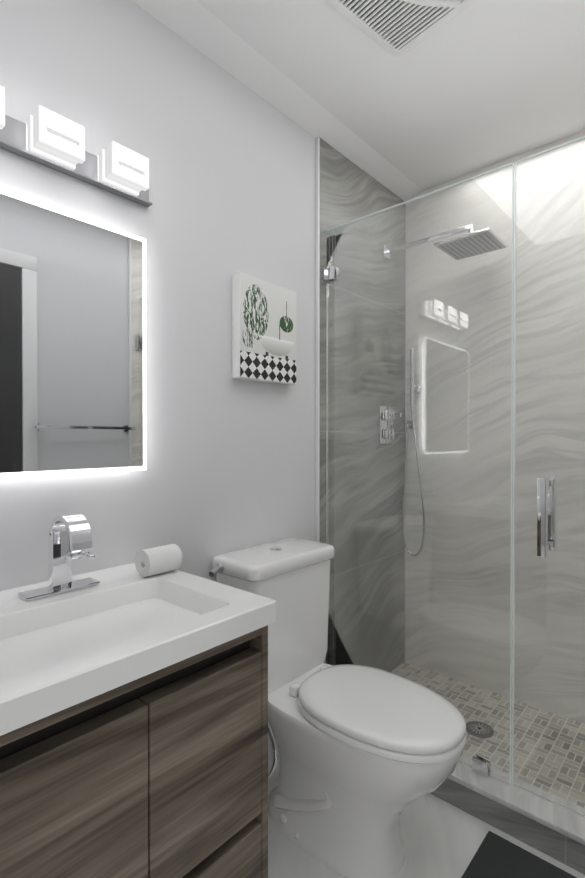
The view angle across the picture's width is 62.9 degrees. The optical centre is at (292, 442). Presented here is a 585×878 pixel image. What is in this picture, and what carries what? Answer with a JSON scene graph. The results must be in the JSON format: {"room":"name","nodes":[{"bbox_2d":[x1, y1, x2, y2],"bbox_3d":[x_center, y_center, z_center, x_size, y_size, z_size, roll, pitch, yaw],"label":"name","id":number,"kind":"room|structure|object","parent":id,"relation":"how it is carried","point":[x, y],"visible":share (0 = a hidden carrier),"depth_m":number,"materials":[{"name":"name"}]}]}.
{"room":"bathroom","nodes":[
{"label":"bathroom","id":0,"kind":"room"},
{"bbox_2d":[0,0,314,763],"bbox_3d":[-0.311,-0.039,1.532,0.100,2.395,2.742,0,1,42],"label":"wall","id":1,"kind":"structure","parent":0,"point":[230,464],"depth_m":1.43,"materials":[{"name":"white paint"}]},
{"bbox_2d":[0,188,146,477],"bbox_3d":[-0.610,-0.238,1.092,0.030,0.630,0.600,0,1,42],"label":"led mirror","id":2,"kind":"object","parent":1,"relation":"attached to","point":[72,343],"visible":1,"depth_m":1.15,"materials":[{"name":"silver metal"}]},
{"bbox_2d":[0,85,151,206],"bbox_3d":[-0.559,-0.702,1.109,0.080,0.089,0.550,0,1,42],"label":"sconce","id":3,"kind":"object","parent":1,"relation":"attached to","point":[44,136],"visible":1,"depth_m":1.12,"materials":[{"name":"grey glass"}]},
{"bbox_2d":[232,272,295,384],"bbox_3d":[-0.092,-0.383,1.667,0.039,0.340,0.280,0,1,42],"label":"wall art","id":4,"kind":"object","parent":1,"relation":"attached to","point":[263,331],"visible":1,"depth_m":1.63,"materials":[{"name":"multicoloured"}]},
{"bbox_2d":[268,723,276,778],"bbox_3d":[-0.176,0.849,1.381,0.307,0.264,0.068,0,1,42],"label":"supply hose","id":5,"kind":"object","parent":1,"relation":"attached to","point":[274,746],"visible":0.21,"depth_m":1.30,"materials":[{"name":"silver metal"}]},
{"bbox_2d":[131,0,422,200],"bbox_3d":[-0.234,-1.220,1.453,0.104,0.032,2.542,0,1,42],"label":"ceiling beam","id":6,"kind":"structure","parent":1,"relation":"attached to","point":[198,26],"depth_m":1.62,"materials":[{"name":"white paint"}]},
{"bbox_2d":[315,137,319,541],"bbox_3d":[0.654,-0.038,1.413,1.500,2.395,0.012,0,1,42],"label":"trim","id":7,"kind":"structure","parent":1,"relation":"attached to","point":[317,339],"depth_m":1.90,"materials":[{"name":"white metal"}]},
{"bbox_2d":[319,137,405,671],"bbox_3d":[0.340,-0.034,2.178,0.012,2.373,0.712,0,1,42],"label":"shower wall tile","id":8,"kind":"structure","parent":1,"relation":"attached to","point":[350,191],"depth_m":2.15,"materials":[{"name":"grey tile"}]},
{"bbox_2d":[379,406,401,443],"bbox_3d":[0.475,-0.084,2.256,0.085,0.180,0.120,0,1,42],"label":"shower valve","id":9,"kind":"object","parent":8,"relation":"attached to","point":[385,419],"depth_m":2.25,"materials":[{"name":"silver metal"}]},
{"bbox_2d":[383,224,508,259],"bbox_3d":[0.642,-0.878,2.107,0.522,0.111,0.230,0,1,42],"label":"shower head","id":10,"kind":"object","parent":8,"relation":"attached to","point":[478,243],"depth_m":2.02},
{"bbox_2d":[196,0,584,189],"bbox_3d":[0.286,-1.262,0.989,1.700,0.060,2.742,0,1,42],"label":"ceiling","id":11,"kind":"structure","parent":0,"point":[474,85],"depth_m":1.61,"materials":[{"name":"white paint"}]},
{"bbox_2d":[325,0,473,55],"bbox_3d":[0.288,-1.224,1.301,0.360,0.020,0.290,0,1,-40],"label":"ceiling vent","id":12,"kind":"object","parent":11,"relation":"in","point":[396,27],"visible":0.98,"depth_m":1.37,"materials":[{"name":"white"}]},
{"bbox_2d":[268,662,584,877],"bbox_3d":[0.286,1.178,1.011,1.700,0.090,2.742,0,1,42],"label":"floor","id":13,"kind":"structure","parent":0,"point":[441,838],"depth_m":1.55,"materials":[{"name":"tile"}]},
{"bbox_2d":[0,625,267,877],"bbox_3d":[-0.423,0.771,0.968,0.488,0.785,0.570,0,1,42],"label":"bathroom vanity","id":14,"kind":"object","parent":13,"relation":"on","point":[162,773],"visible":0.65,"depth_m":0.81,"materials":[{"name":"brown wood"}]},
{"bbox_2d":[0,563,275,735],"bbox_3d":[-0.418,0.373,0.957,0.506,0.080,0.590,0,1,42],"label":"sink","id":15,"kind":"object","parent":14,"relation":"in","point":[118,626],"visible":0.85,"depth_m":0.92,"materials":[{"name":"white ceramic"}]},
{"bbox_2d":[18,514,99,600],"bbox_3d":[-0.490,0.245,1.046,0.138,0.174,0.160,0,1,42],"label":"faucet","id":16,"kind":"object","parent":15,"relation":"on","point":[69,538],"visible":1,"depth_m":1.06,"materials":[{"name":"silver metal"}]},
{"bbox_2d":[135,544,181,576],"bbox_3d":[-0.338,0.297,1.207,0.069,0.064,0.093,0,1,42],"label":"roll","id":17,"kind":"object","parent":15,"relation":"on","point":[156,560],"visible":1,"depth_m":1.18,"materials":[{"name":"white paper"}]},
{"bbox_2d":[209,538,466,877],"bbox_3d":[0.123,0.756,1.397,0.734,0.807,0.455,0,1,42],"label":"toilet","id":18,"kind":"object","parent":13,"relation":"on","point":[368,755],"visible":0.96,"depth_m":1.32,"materials":[{"name":"white ceramic"}]},
{"bbox_2d":[466,721,493,737],"bbox_3d":[0.732,1.122,1.871,0.104,0.006,0.104,0,1,42],"label":"shower drain","id":19,"kind":"object","parent":13,"relation":"on","point":[479,728],"depth_m":1.87,"materials":[{"name":"silver metal"}]},
{"bbox_2d":[430,754,584,874],"bbox_3d":[0.680,1.109,1.452,1.472,0.100,0.125,0,1,42],"label":"shower curb","id":20,"kind":"structure","parent":13,"relation":"on","point":[553,831],"depth_m":1.41,"materials":[{"name":"grey stone"}]},
{"bbox_2d":[323,162,513,785],"bbox_3d":[0.406,0.101,1.704,0.717,1.909,0.048,0,1,42],"label":"glass","id":21,"kind":"object","parent":20,"relation":"on","point":[340,648],"visible":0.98,"depth_m":1.70,"materials":[{"name":"clear glass"}]},
{"bbox_2d":[461,831,576,877],"bbox_3d":[0.668,1.156,1.004,0.680,0.012,0.500,0,1,42],"label":"bath mat","id":22,"kind":"object","parent":13,"relation":"on","point":[496,856],"visible":1,"depth_m":1.30,"materials":[{"name":"grey fabric"}]},
{"bbox_3d":[1.165,-0.044,1.986,1.500,2.395,0.100,0,1,42],"label":"wall","id":23,"kind":"structure","parent":0,"visible":0},
{"bbox_2d":[405,130,584,723],"bbox_3d":[1.128,-0.043,1.944,1.476,2.395,0.012,0,1,42],"label":"shower wall tile","id":24,"kind":"structure","parent":23,"relation":"attached to","point":[550,617],"depth_m":2.12,"materials":[{"name":"tile"}]},
{"bbox_2d":[402,348,424,556],"bbox_3d":[0.603,0.051,2.355,0.134,1.021,0.074,0,1,42],"label":"shower","id":25,"kind":"object","parent":24,"relation":"attached to","point":[412,376],"depth_m":2.33,"materials":[{"name":"silver metal"}]},
{"bbox_3d":[1.451,-0.036,1.188,0.012,2.395,0.712,0,1,42],"label":"shower wall tile","id":26,"kind":"structure","parent":0,"visible":0},
{"bbox_2d":[512,136,584,817],"bbox_3d":[0.958,0.102,1.212,0.752,1.902,0.130,0,1,42],"label":"shower glass door","id":27,"kind":"structure","parent":26,"relation":"attached to","point":[547,511],"depth_m":1.40,"materials":[{"name":"clear glass"}]}
]}

